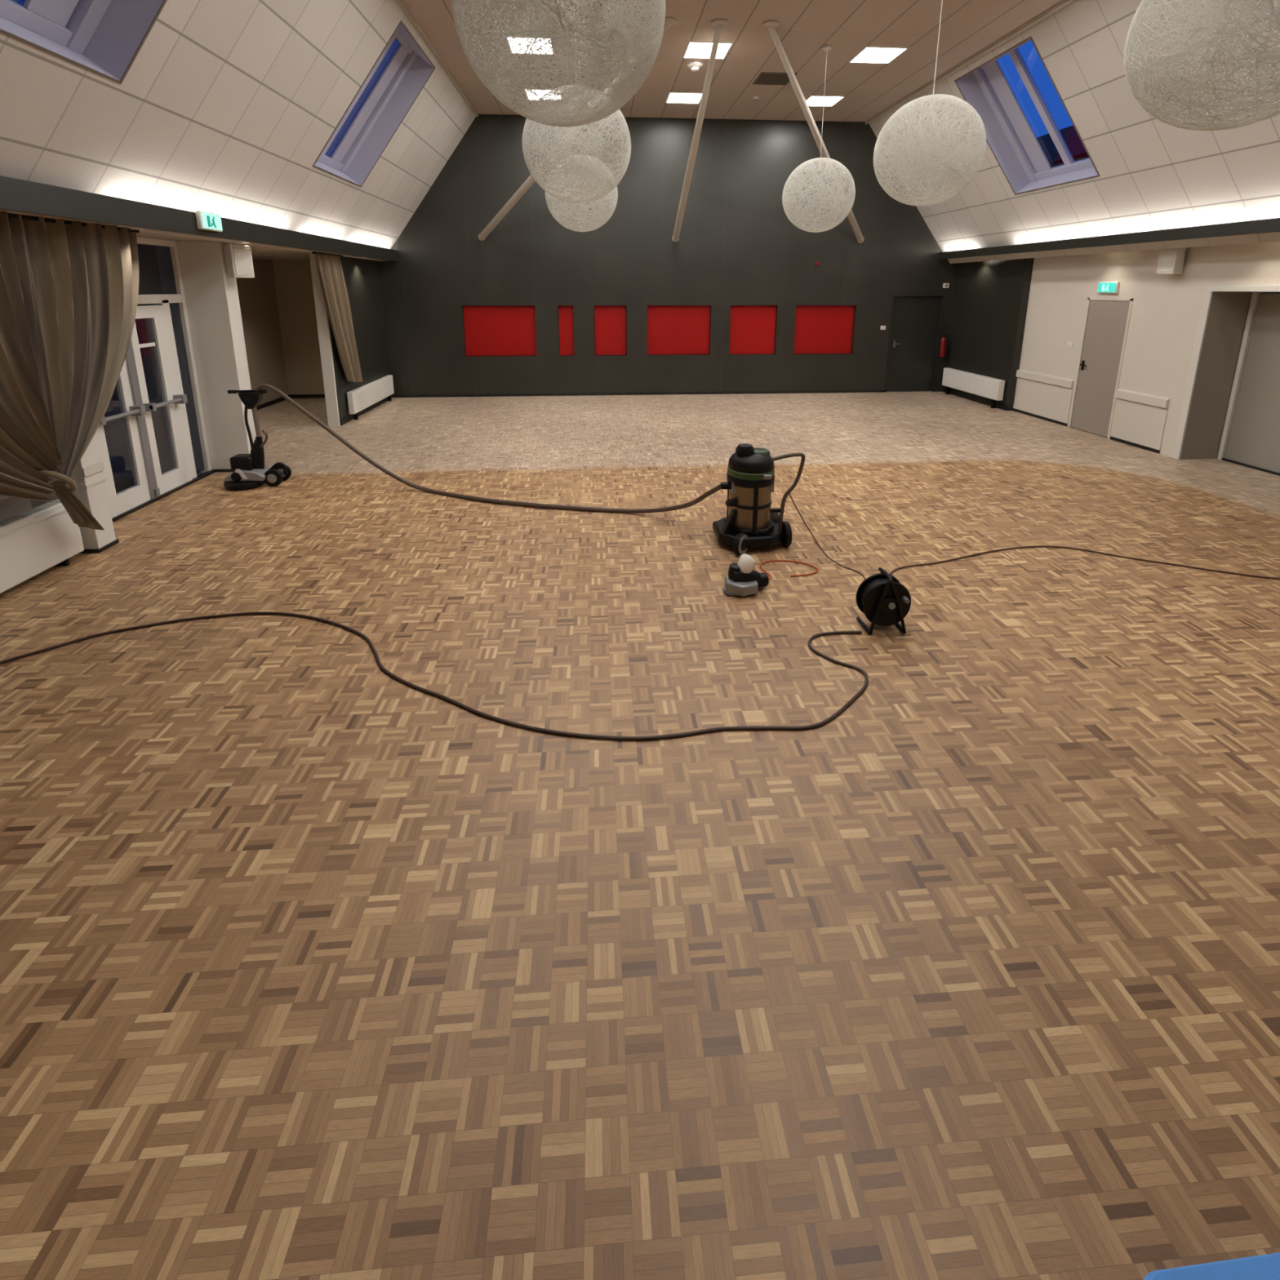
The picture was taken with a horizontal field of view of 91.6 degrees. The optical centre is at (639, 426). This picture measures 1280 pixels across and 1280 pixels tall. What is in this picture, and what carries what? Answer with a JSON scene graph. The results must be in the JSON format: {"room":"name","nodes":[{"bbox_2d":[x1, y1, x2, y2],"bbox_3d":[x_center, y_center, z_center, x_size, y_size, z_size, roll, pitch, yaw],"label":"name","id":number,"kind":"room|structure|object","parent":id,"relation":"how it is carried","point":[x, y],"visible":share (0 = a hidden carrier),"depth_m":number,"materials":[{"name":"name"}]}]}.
{"room":"community hall","nodes":[
{"label":"community hall","id":0,"kind":"room"},
{"bbox_2d":[0,241,212,520],"bbox_3d":[-5.199,0.365,2.395,0.250,2.830,11.240,-1,13,-4],"label":"wall","id":1,"kind":"structure","parent":0,"point":[10,507],"depth_m":5.24,"materials":[{"name":"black paint"}]},
{"bbox_2d":[0,495,8,500],"bbox_3d":[-4.942,1.294,1.702,0.180,0.040,7.450,-1,13,-4],"label":"trim","id":2,"kind":"structure","parent":1,"relation":"attached to","point":[2,497],"depth_m":4.97,"materials":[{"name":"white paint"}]},
{"bbox_2d":[95,236,211,518],"bbox_3d":[-5.365,-0.577,6.610,0.230,2.830,2.080,-1,13,-4],"label":"door","id":3,"kind":"structure","parent":1,"relation":"in","point":[151,436],"depth_m":6.94,"materials":[{"name":"white paint"}]},
{"bbox_2d":[168,302,204,473],"bbox_3d":[-5.492,-0.441,7.514,0.008,2.070,0.240,-1,13,-4],"label":"light","id":4,"kind":"object","parent":3,"relation":"attached to","point":[176,309],"depth_m":7.56,"materials":[{"name":"grey glass"}]},
{"bbox_2d":[111,470,215,522],"bbox_3d":[-5.359,0.813,6.808,0.070,0.030,2.300,-1,13,-4],"label":"trim","id":5,"kind":"structure","parent":1,"relation":"attached to","point":[206,473],"depth_m":6.98,"materials":[{"name":"black wood"}]},
{"bbox_2d":[79,394,392,553],"bbox_3d":[-5.778,1.126,5.225,2.165,0.110,16.500,-1,13,-4],"label":"baseboard","id":6,"kind":"structure","parent":1,"relation":"attached to","point":[347,419],"depth_m":11.86,"materials":[{"name":"black wood"}]},
{"bbox_2d":[30,240,256,549],"bbox_3d":[-5.135,-0.562,6.543,0.480,2.830,2.770,-1,13,-4],"label":"wall","id":7,"kind":"structure","parent":0,"point":[211,297],"depth_m":7.56,"materials":[{"name":"white paint"}]},
{"bbox_2d":[81,461,106,488],"bbox_3d":[-4.800,0.421,5.472,0.012,0.180,0.220,-1,13,-4],"label":"trim","id":8,"kind":"structure","parent":7,"relation":"attached to","point":[95,468],"depth_m":5.46,"materials":[{"name":"white wood"}]},
{"bbox_2d":[223,244,254,278],"bbox_3d":[-4.875,-1.995,7.525,0.228,0.380,0.257,6,14,23],"label":"loudspeaker","id":9,"kind":"object","parent":7,"relation":"attached to","point":[238,258],"visible":1,"depth_m":7.45,"materials":[{"name":"white paint"}]},
{"bbox_2d":[232,247,253,275],"bbox_3d":[-4.775,-1.985,7.481,0.008,0.320,0.210,6,14,23],"label":"grille","id":10,"kind":"object","parent":9,"relation":"attached to","point":[242,263],"depth_m":7.47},
{"bbox_2d":[137,303,153,306],"bbox_3d":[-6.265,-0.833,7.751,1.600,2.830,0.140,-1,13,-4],"label":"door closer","id":11,"kind":"structure","parent":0,"point":[142,304],"depth_m":7.55,"materials":[{"name":"grey metal"}]},
{"bbox_2d":[0,208,385,260],"bbox_3d":[-5.776,-1.618,4.663,2.770,0.050,16.600,-1,13,-4],"label":"ceiling","id":12,"kind":"structure","parent":0,"point":[258,252],"depth_m":7.91,"materials":[{"name":"paint"}]},
{"bbox_2d":[0,211,139,529],"bbox_3d":[-4.605,-0.270,4.561,0.274,2.593,3.250,-1,13,-5],"label":"curtain","id":13,"kind":"object","parent":12,"relation":"hanging from","point":[69,290],"visible":0.97,"depth_m":4.94,"materials":[{"name":"brown fabric"}]},
{"bbox_2d":[312,251,362,382],"bbox_3d":[-4.999,-1.736,10.379,0.120,2.209,1.471,-1,13,-4],"label":"curtain","id":14,"kind":"object","parent":12,"relation":"hanging from","point":[331,277],"visible":1,"depth_m":10.30,"materials":[{"name":"brown fabric"}]},
{"bbox_2d":[0,175,397,261],"bbox_3d":[-4.374,-1.690,4.671,0.030,0.221,16.450,-1,13,-4],"label":"wall","id":15,"kind":"structure","parent":0,"point":[15,194],"depth_m":5.54,"materials":[{"name":"grey paint"}]},
{"bbox_2d":[195,210,222,231],"bbox_3d":[-4.459,-2.127,6.442,0.059,0.180,0.360,-1,13,-4],"label":"exit sign","id":16,"kind":"object","parent":15,"relation":"attached to","point":[206,220],"visible":1,"depth_m":6.39,"materials":[{"name":"white paint"}]},
{"bbox_2d":[0,0,475,261],"bbox_3d":[-3.798,-3.067,4.303,2.400,3.065,16.850,-1,13,-4],"label":"ceiling","id":17,"kind":"structure","parent":0,"point":[228,108],"depth_m":6.01,"materials":[{"name":"tile"}]},
{"bbox_2d":[0,0,167,84],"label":"window","id":18,"kind":"structure","parent":17,"relation":"attached to","point":[71,24],"depth_m":4.42,"materials":[{"name":"clear glass"}]},
{"bbox_2d":[311,20,435,186],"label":"window","id":19,"kind":"structure","parent":17,"relation":"attached to","point":[395,60],"depth_m":8.99,"materials":[{"name":"clear glass"}]},
{"bbox_2d":[235,258,288,404],"bbox_3d":[-7.358,-1.419,10.365,0.200,2.830,5.360,-1,13,-4],"label":"wall","id":20,"kind":"structure","parent":0,"point":[257,296],"depth_m":12.20,"materials":[{"name":"brown paint"}]},
{"bbox_2d":[271,260,324,394],"bbox_3d":[-6.449,-2.013,13.026,2.000,2.830,0.150,-1,13,-4],"label":"wall","id":21,"kind":"structure","parent":0,"point":[293,281],"depth_m":12.89,"materials":[{"name":"brown paint"}]},
{"bbox_2d":[328,256,390,423],"bbox_3d":[-5.284,-1.699,11.630,0.180,2.830,2.770,-1,13,-4],"label":"wall","id":22,"kind":"structure","parent":0,"point":[362,277],"depth_m":11.77,"materials":[{"name":"grey paint"}]},
{"bbox_2d":[309,253,340,426],"bbox_3d":[-5.192,-1.392,10.257,0.175,2.830,0.050,-1,13,-4],"label":"trim","id":23,"kind":"structure","parent":22,"relation":"attached to","point":[322,318],"depth_m":10.26,"materials":[{"name":"white paint"}]},
{"bbox_2d":[0,391,1279,1279],"bbox_3d":[0.666,1.162,5.804,16.500,0.200,17.300,-1,13,-4],"label":"floor","id":24,"kind":"structure","parent":0,"point":[316,962],"depth_m":2.54,"materials":[{"name":"wood"}]},
{"bbox_2d":[0,498,84,593],"bbox_3d":[-4.798,1.176,4.013,0.150,0.543,2.780,-1,13,-4],"label":"radiator","id":25,"kind":"object","parent":24,"relation":"on","point":[37,540],"visible":0.9,"depth_m":4.95,"materials":[{"name":"white metal"}]},
{"bbox_2d":[0,499,61,527],"bbox_3d":[-4.803,0.915,3.944,0.110,0.004,2.700,-1,13,-4],"label":"grille","id":26,"kind":"object","parent":25,"relation":"attached to","point":[21,517],"depth_m":4.94,"materials":[{"name":"white metal"}]},
{"bbox_2d":[223,389,291,489],"bbox_3d":[-4.550,0.142,7.261,0.677,1.144,0.430,-1,13,-4],"label":"floor polisher","id":27,"kind":"object","parent":24,"relation":"on","point":[251,471],"depth_m":7.26,"materials":[{"name":"black plastic"}]},
{"bbox_2d":[346,374,394,419],"bbox_3d":[-5.118,-0.584,11.927,0.111,0.523,2.200,-1,13,-4],"label":"radiator","id":28,"kind":"object","parent":24,"relation":"on","point":[362,397],"visible":1,"depth_m":11.61,"materials":[{"name":"white metal"}]},
{"bbox_2d":[349,374,391,391],"bbox_3d":[-5.121,-0.837,11.870,0.075,0.004,2.140,-1,13,-4],"label":"grille","id":29,"kind":"object","parent":28,"relation":"attached to","point":[368,385],"depth_m":11.81,"materials":[{"name":"white metal"}]},
{"bbox_2d":[0,611,868,740],"bbox_3d":[-1.531,1.482,3.862,6.068,0.019,1.245,0,13,1],"label":"power cord","id":30,"kind":"object","parent":24,"relation":"on","point":[860,691],"visible":1,"depth_m":3.59,"materials":[{"name":"black rubber"}]},
{"bbox_2d":[254,383,720,513],"bbox_3d":[-1.780,0.242,6.678,5.507,1.216,0.507,4,13,18],"label":"hose","id":31,"kind":"object","parent":24,"relation":"on","point":[260,386],"visible":1,"depth_m":6.80,"materials":[{"name":"plastic"}]},
{"bbox_2d":[722,553,768,596],"bbox_3d":[0.821,1.132,4.805,0.359,0.296,0.221,-5,13,-21],"label":"edge sander","id":32,"kind":"object","parent":24,"relation":"on","point":[742,580],"visible":1,"depth_m":4.76,"materials":[{"name":"grey metal"}]},
{"bbox_2d":[712,443,804,555],"bbox_3d":[1.086,0.612,5.643,0.771,0.945,0.663,-1,13,-4],"label":"vacuum","id":33,"kind":"object","parent":24,"relation":"on","point":[750,522],"visible":1,"depth_m":5.51,"materials":[{"name":"black plastic"}]},
{"bbox_2d":[789,493,866,579],"bbox_3d":[1.651,0.964,5.085,0.318,0.505,1.318,-3,13,-14],"label":"power cord","id":34,"kind":"object","parent":33,"relation":"hanging from","point":[817,543],"visible":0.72,"depth_m":5.41,"materials":[{"name":"black rubber"}]},
{"bbox_2d":[759,560,818,579],"bbox_3d":[1.190,1.174,5.191,0.556,0.048,0.355,-5,14,-23],"label":"power cord","id":35,"kind":"object","parent":24,"relation":"on","point":[763,562],"visible":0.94,"depth_m":5.24,"materials":[{"name":"rubber"}]},
{"bbox_2d":[855,567,911,635],"bbox_3d":[1.675,1.190,4.277,0.336,0.414,0.232,-1,13,-4],"label":"cable reel","id":36,"kind":"object","parent":24,"relation":"on","point":[882,599],"visible":1,"depth_m":4.22,"materials":[{"name":"black plastic"}]},
{"bbox_2d":[888,602,895,608],"bbox_3d":[1.701,1.211,4.195,0.048,0.047,0.011,-1,13,-4],"label":"socket","id":37,"kind":"object","parent":36,"relation":"attached to","point":[891,605],"depth_m":4.19,"materials":[{"name":"grey plastic"}]},
{"bbox_2d":[942,367,1004,408],"bbox_3d":[6.871,-0.819,12.927,0.136,0.573,1.950,-1,13,-4],"label":"radiator","id":38,"kind":"object","parent":24,"relation":"on","point":[993,388],"visible":1,"depth_m":12.68,"materials":[{"name":"white metal"}]},
{"bbox_2d":[947,367,1002,380],"bbox_3d":[6.874,-1.098,12.870,0.100,0.004,1.900,-1,13,-4],"label":"grille","id":39,"kind":"object","parent":38,"relation":"attached to","point":[965,373],"depth_m":12.80,"materials":[{"name":"white metal"}]},
{"bbox_2d":[888,545,1279,579],"bbox_3d":[3.778,1.204,5.139,4.189,0.016,1.091,-1,13,-4],"label":"power cord","id":40,"kind":"object","parent":24,"relation":"on","point":[1033,546],"visible":0.8,"depth_m":5.35,"materials":[{"name":"black rubber"}]},
{"bbox_2d":[1143,1252,1279,1279],"bbox_3d":[1.592,2.062,1.251,0.830,0.030,0.552,-1,13,-4],"label":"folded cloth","id":41,"kind":"object","parent":24,"relation":"on","point":[1263,1267],"visible":1,"depth_m":1.47,"materials":[{"name":"blue fabric"}]},
{"bbox_2d":[1217,292,1279,472],"bbox_3d":[8.311,0.206,4.508,0.120,2.250,7.890,-1,13,-4],"label":"door","id":42,"kind":"structure","parent":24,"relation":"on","point":[1251,435],"depth_m":8.08,"materials":[{"name":"grey wood"}]},
{"bbox_2d":[380,114,956,395],"bbox_3d":[0.933,-3.549,13.245,12.800,5.750,0.300,-1,13,-4],"label":"wall","id":43,"kind":"structure","parent":0,"point":[737,244],"depth_m":13.07,"materials":[{"name":"grey paint"}]},
{"bbox_2d":[395,0,478,116],"bbox_3d":[-2.614,-4.334,4.223,0.035,0.050,16.480,-1,13,-4],"label":"trim","id":44,"kind":"structure","parent":43,"relation":"attached to","point":[401,2],"depth_m":8.87,"materials":[{"name":"paint"}]},
{"bbox_2d":[462,305,537,355],"bbox_3d":[-2.971,-2.043,13.258,1.502,1.057,0.053,-1,13,-4],"label":"panel","id":45,"kind":"object","parent":43,"relation":"attached to","point":[489,330],"visible":0.94,"depth_m":13.23,"materials":[{"name":"paint"}]},
{"bbox_2d":[558,305,573,355],"bbox_3d":[-1.580,-2.063,13.355,0.312,1.057,0.053,-1,13,-4],"label":"panel","id":46,"kind":"object","parent":43,"relation":"attached to","point":[566,318],"visible":0.92,"depth_m":13.33,"materials":[{"name":"paint"}]},
{"bbox_2d":[594,305,626,355],"bbox_3d":[-0.637,-2.076,13.421,0.682,1.057,0.053,-1,13,-4],"label":"panel","id":47,"kind":"object","parent":43,"relation":"attached to","point":[610,321],"visible":0.97,"depth_m":13.39,"materials":[{"name":"paint"}]},
{"bbox_2d":[392,390,885,397],"bbox_3d":[0.128,-0.722,13.659,10.870,0.050,0.012,-1,13,-4],"label":"baseboard","id":48,"kind":"structure","parent":43,"relation":"attached to","point":[834,391],"depth_m":13.64,"materials":[{"name":"black wood"}]},
{"bbox_2d":[647,305,710,355],"bbox_3d":[0.834,-2.098,13.523,1.372,1.057,0.053,-1,13,-4],"label":"panel","id":49,"kind":"object","parent":43,"relation":"attached to","point":[671,329],"visible":0.93,"depth_m":13.49,"materials":[{"name":"paint"}]},
{"bbox_2d":[728,305,776,354],"bbox_3d":[2.455,-2.121,13.636,1.022,1.057,0.053,-1,13,-4],"label":"panel","id":50,"kind":"object","parent":43,"relation":"attached to","point":[752,327],"visible":0.89,"depth_m":13.61,"materials":[{"name":"paint"}]},
{"bbox_2d":[814,261,819,266],"bbox_3d":[3.788,-3.479,13.289,0.110,0.110,0.050,-1,13,-4],"label":"bell","id":51,"kind":"object","parent":43,"relation":"attached to","point":[817,263],"visible":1,"depth_m":13.27,"materials":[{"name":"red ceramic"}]},
{"bbox_2d":[793,305,854,354],"bbox_3d":[4.046,-2.144,13.746,1.332,1.057,0.053,-1,13,-4],"label":"panel","id":52,"kind":"object","parent":43,"relation":"attached to","point":[819,329],"visible":0.96,"depth_m":13.72,"materials":[{"name":"paint"}]},
{"bbox_2d":[880,325,885,329],"bbox_3d":[5.361,-2.180,13.710,0.120,0.085,0.018,-1,13,-4],"label":"light switch","id":53,"kind":"object","parent":43,"relation":"attached to","point":[882,327],"visible":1,"depth_m":13.70,"materials":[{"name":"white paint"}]},
{"bbox_2d":[885,297,940,391],"bbox_3d":[6.094,-1.832,13.908,1.080,2.100,0.088,-1,13,-4],"label":"door","id":54,"kind":"structure","parent":43,"relation":"in","point":[914,325],"depth_m":13.91,"materials":[{"name":"wood"}]},
{"bbox_2d":[884,294,944,391],"bbox_3d":[6.099,-1.833,13.845,1.160,2.150,0.012,-1,13,-4],"label":"trim","id":55,"kind":"structure","parent":43,"relation":"attached to","point":[894,295],"depth_m":13.77,"materials":[{"name":"black wood"}]},
{"bbox_2d":[938,334,949,357],"bbox_3d":[6.725,-1.797,13.802,0.158,0.500,0.200,-1,13,-4],"label":"fire extinguisher","id":56,"kind":"object","parent":43,"relation":"attached to","point":[942,345],"visible":1,"depth_m":13.74,"materials":[{"name":"red metal"}]},
{"bbox_2d":[942,283,949,288],"bbox_3d":[6.690,-3.082,13.589,0.120,0.100,0.050,-1,13,-4],"label":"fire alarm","id":57,"kind":"object","parent":43,"relation":"attached to","point":[944,285],"visible":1,"depth_m":13.57,"materials":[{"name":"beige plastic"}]},
{"bbox_2d":[865,0,1073,124],"bbox_3d":[5.231,-4.447,4.769,0.035,0.050,16.480,-1,13,-4],"label":"trim","id":58,"kind":"structure","parent":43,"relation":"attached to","point":[1063,3],"depth_m":8.97,"materials":[{"name":"paint"}]},
{"bbox_2d":[402,0,1063,121],"bbox_3d":[1.315,-4.468,4.387,7.940,0.150,16.900,-1,13,-4],"label":"ceiling","id":59,"kind":"structure","parent":0,"point":[967,27],"depth_m":8.89,"materials":[{"name":"wood"}]},
{"bbox_2d":[507,35,554,54],"bbox_3d":[-1.538,-5.365,8.755,0.624,0.012,0.624,-1,13,-4],"label":"recessed light","id":60,"kind":"object","parent":59,"relation":"in","point":[542,43],"visible":0.16,"depth_m":8.77,"materials":[{"name":"white paint"}]},
{"bbox_2d":[524,88,555,100],"bbox_3d":[-1.701,-5.866,10.995,0.624,0.012,0.624,-1,13,-4],"label":"recessed light","id":61,"kind":"object","parent":59,"relation":"in","point":[525,89],"visible":0.11,"depth_m":10.91,"materials":[{"name":"white plastic"}]},
{"bbox_2d":[451,0,665,127],"bbox_3d":[-0.394,-2.780,2.925,1.067,2.509,1.067,-1,13,-4],"label":"globe lamp","id":62,"kind":"object","parent":59,"relation":"hanging from","point":[604,112],"visible":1,"depth_m":2.95,"materials":[{"name":"white plastic"}]},
{"bbox_2d":[521,0,631,203],"bbox_3d":[-0.605,-3.419,5.828,1.067,2.509,1.067,-7,15,-30],"label":"globe lamp","id":63,"kind":"object","parent":59,"relation":"hanging from","point":[526,150],"visible":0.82,"depth_m":5.77,"materials":[{"name":"white paint"}]},
{"bbox_2d":[478,17,677,240],"bbox_3d":[-1.401,-4.504,10.332,0.220,2.410,5.843,-10,16,-38],"label":"strut","id":64,"kind":"object","parent":59,"relation":"attached to","point":[668,21],"visible":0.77,"depth_m":11.28,"materials":[{"name":"paint"}]},
{"bbox_2d":[544,38,617,231],"bbox_3d":[-0.839,-4.057,8.771,1.067,2.509,1.067,5,14,23],"label":"globe lamp","id":65,"kind":"object","parent":59,"relation":"hanging from","point":[600,212],"visible":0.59,"depth_m":8.76,"materials":[{"name":"white paint"}]},
{"bbox_2d":[665,92,702,103],"bbox_3d":[0.802,-5.902,11.169,0.624,0.012,0.624,-1,13,-4],"label":"recessed light","id":66,"kind":"object","parent":59,"relation":"in","point":[673,97],"visible":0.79,"depth_m":11.13,"materials":[{"name":"white plastic"}]},
{"bbox_2d":[687,60,702,71],"bbox_3d":[0.837,-5.471,9.470,0.240,0.109,0.240,-1,13,-4],"label":"ceiling sensor","id":67,"kind":"object","parent":59,"relation":"attached to","point":[695,65],"visible":1,"depth_m":9.40,"materials":[{"name":"white paint"}]},
{"bbox_2d":[671,18,728,241],"bbox_3d":[0.869,-4.530,10.463,0.235,2.409,4.780,-1,13,-4],"label":"strut","id":68,"kind":"object","parent":59,"relation":"attached to","point":[718,24],"visible":1,"depth_m":9.80,"materials":[{"name":"paint"}]},
{"bbox_2d":[682,40,733,59],"bbox_3d":[0.965,-5.401,8.930,0.624,0.012,0.624,-1,13,-4],"label":"recessed light","id":69,"kind":"object","parent":59,"relation":"in","point":[694,50],"visible":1,"depth_m":8.91,"materials":[{"name":"white plastic"}]},
{"bbox_2d":[752,95,759,100],"bbox_3d":[2.070,-5.865,11.115,0.110,0.057,0.110,-1,13,-4],"label":"smoke detector","id":70,"kind":"object","parent":59,"relation":"attached to","point":[755,98],"visible":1,"depth_m":11.08,"materials":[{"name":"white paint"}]},
{"bbox_2d":[752,71,797,85],"bbox_3d":[2.191,-5.670,10.140,0.580,0.012,0.580,-1,13,-4],"label":"ceiling vent","id":71,"kind":"object","parent":59,"relation":"in","point":[764,77],"visible":0.86,"depth_m":10.14,"materials":[{"name":"black plastic"}]},
{"bbox_2d":[761,20,864,243],"bbox_3d":[3.164,-4.570,10.650,0.220,2.410,5.896,8,15,31],"label":"strut","id":72,"kind":"object","parent":59,"relation":"attached to","point":[771,25],"visible":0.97,"depth_m":9.40,"materials":[{"name":"paint"}]},
{"bbox_2d":[782,44,855,232],"bbox_3d":[2.639,-4.135,9.047,1.067,2.509,1.067,10,16,37],"label":"globe lamp","id":73,"kind":"object","parent":59,"relation":"hanging from","point":[797,180],"visible":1,"depth_m":8.93,"materials":[{"name":"white paint"}]},
{"bbox_2d":[799,95,844,106],"bbox_3d":[3.316,-5.938,11.343,0.624,0.012,0.624,-1,13,-4],"label":"recessed light","id":74,"kind":"object","parent":59,"relation":"in","point":[812,100],"visible":0.89,"depth_m":11.32,"materials":[{"name":"white plastic"}]},
{"bbox_2d":[806,96,842,106],"bbox_3d":[3.316,-5.940,11.343,0.580,0.007,0.580,-1,13,-4],"label":"diffuser","id":75,"kind":"object","parent":74,"relation":"attached to","point":[811,100],"depth_m":11.32,"materials":[{"name":"white plastic"}]},
{"bbox_2d":[848,46,908,63],"bbox_3d":[3.479,-5.438,9.104,0.624,0.012,0.624,-1,13,-4],"label":"recessed light","id":76,"kind":"object","parent":59,"relation":"in","point":[873,55],"visible":1,"depth_m":9.09,"materials":[{"name":"white plastic"}]},
{"bbox_2d":[873,0,986,206],"bbox_3d":[2.929,-3.511,6.167,1.067,2.509,1.067,-7,14,-29],"label":"globe lamp","id":77,"kind":"object","parent":59,"relation":"hanging from","point":[933,99],"visible":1,"depth_m":6.09,"materials":[{"name":"white paint"}]},
{"bbox_2d":[1123,0,1279,130],"bbox_3d":[3.302,-2.907,3.237,1.067,2.509,1.067,-2,13,-8],"label":"globe lamp","id":78,"kind":"object","parent":59,"relation":"hanging from","point":[1131,40],"visible":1,"depth_m":3.39,"materials":[{"name":"white paint"}]},
{"bbox_2d":[945,257,1034,410],"bbox_3d":[7.186,-1.980,12.741,0.440,2.920,2.250,-1,13,-4],"label":"wall","id":79,"kind":"structure","parent":0,"point":[990,299],"depth_m":12.37,"materials":[{"name":"grey paint"}]},
{"bbox_2d":[868,0,1279,263],"bbox_3d":[6.468,-3.215,5.016,2.400,3.065,16.850,-1,13,-4],"label":"ceiling","id":80,"kind":"structure","parent":0,"point":[1155,175],"depth_m":7.99,"materials":[{"name":"tile"}]},
{"bbox_2d":[954,36,1100,195],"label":"window","id":81,"kind":"structure","parent":80,"relation":"attached to","point":[1017,84],"depth_m":9.41,"materials":[{"name":"clear glass"}]},
{"bbox_2d":[937,217,1279,259],"bbox_3d":[7.027,-1.901,5.454,0.030,0.147,16.450,-1,13,-4],"label":"beam","id":82,"kind":"structure","parent":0,"point":[1266,225],"depth_m":8.50,"materials":[{"name":"grey paint"}]},
{"bbox_2d":[1019,241,1279,457],"bbox_3d":[7.788,-0.189,4.736,0.200,2.920,14.200,-1,13,-4],"label":"wall","id":83,"kind":"structure","parent":0,"point":[1166,309],"depth_m":9.08,"materials":[{"name":"white paint"}]},
{"bbox_2d":[1066,341,1072,346],"bbox_3d":[7.260,-1.391,10.511,0.018,0.085,0.120,-1,13,-4],"label":"light switch","id":84,"kind":"object","parent":83,"relation":"attached to","point":[1068,344],"visible":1,"depth_m":10.50,"materials":[{"name":"white paint"}]},
{"bbox_2d":[1013,368,1169,449],"bbox_3d":[7.274,-0.377,10.317,0.044,0.750,3.180,-1,13,-4],"label":"radiator","id":85,"kind":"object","parent":83,"relation":"attached to","point":[1140,418],"depth_m":9.56,"materials":[{"name":"white metal"}]},
{"bbox_2d":[1071,300,1129,437],"bbox_3d":[7.314,-0.939,9.920,0.095,2.100,0.775,-1,13,-4],"label":"door","id":86,"kind":"structure","parent":83,"relation":"in","point":[1106,323],"depth_m":9.90,"materials":[{"name":"beige laminate"}]},
{"bbox_2d":[1067,297,1133,439],"bbox_3d":[7.314,-0.953,9.916,0.015,2.150,0.865,-1,13,-4],"label":"trim","id":87,"kind":"structure","parent":83,"relation":"attached to","point":[1131,300],"depth_m":9.71,"materials":[{"name":"grey wood"}]},
{"bbox_2d":[1097,281,1119,293],"bbox_3d":[7.286,-2.166,9.681,0.059,0.170,0.360,-1,13,-4],"label":"exit sign","id":88,"kind":"object","parent":83,"relation":"attached to","point":[1103,286],"visible":1,"depth_m":9.64,"materials":[{"name":"green plastic"}]},
{"bbox_2d":[942,386,1279,475],"bbox_3d":[7.912,0.703,7.139,0.569,0.130,14.467,-2,13,-8],"label":"baseboard","id":89,"kind":"structure","parent":83,"relation":"attached to","point":[974,397],"depth_m":11.31,"materials":[{"name":"black wood"}]},
{"bbox_2d":[1155,247,1186,274],"bbox_3d":[7.292,-2.280,8.496,0.228,0.380,0.257,-1,13,-4],"label":"loudspeaker","id":90,"kind":"object","parent":83,"relation":"attached to","point":[1171,261],"visible":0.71,"depth_m":8.42,"materials":[{"name":"white paint"}]},
{"bbox_2d":[1157,248,1175,271],"bbox_3d":[7.183,-2.279,8.488,0.008,0.320,0.210,-1,13,-4],"label":"grille","id":91,"kind":"object","parent":90,"relation":"attached to","point":[1166,260],"depth_m":8.47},
{"bbox_2d":[1172,285,1279,459],"bbox_3d":[7.725,0.253,4.111,0.025,2.330,8.800,-1,13,-4],"label":"trim","id":92,"kind":"structure","parent":83,"relation":"attached to","point":[1209,290],"depth_m":8.26,"materials":[{"name":"white wood"}]},
{"bbox_2d":[1180,291,1252,459],"bbox_3d":[7.739,-0.664,8.382,0.618,2.255,0.088,-1,13,-4],"label":"wall","id":93,"kind":"structure","parent":0,"point":[1228,310],"depth_m":8.33,"materials":[{"name":"grey paint"}]},
{"bbox_2d":[1253,291,1279,293],"bbox_3d":[8.799,0.107,3.232,0.200,3.000,11.000,-1,13,-4],"label":"wall","id":94,"kind":"structure","parent":0,"point":[1254,291],"depth_m":8.25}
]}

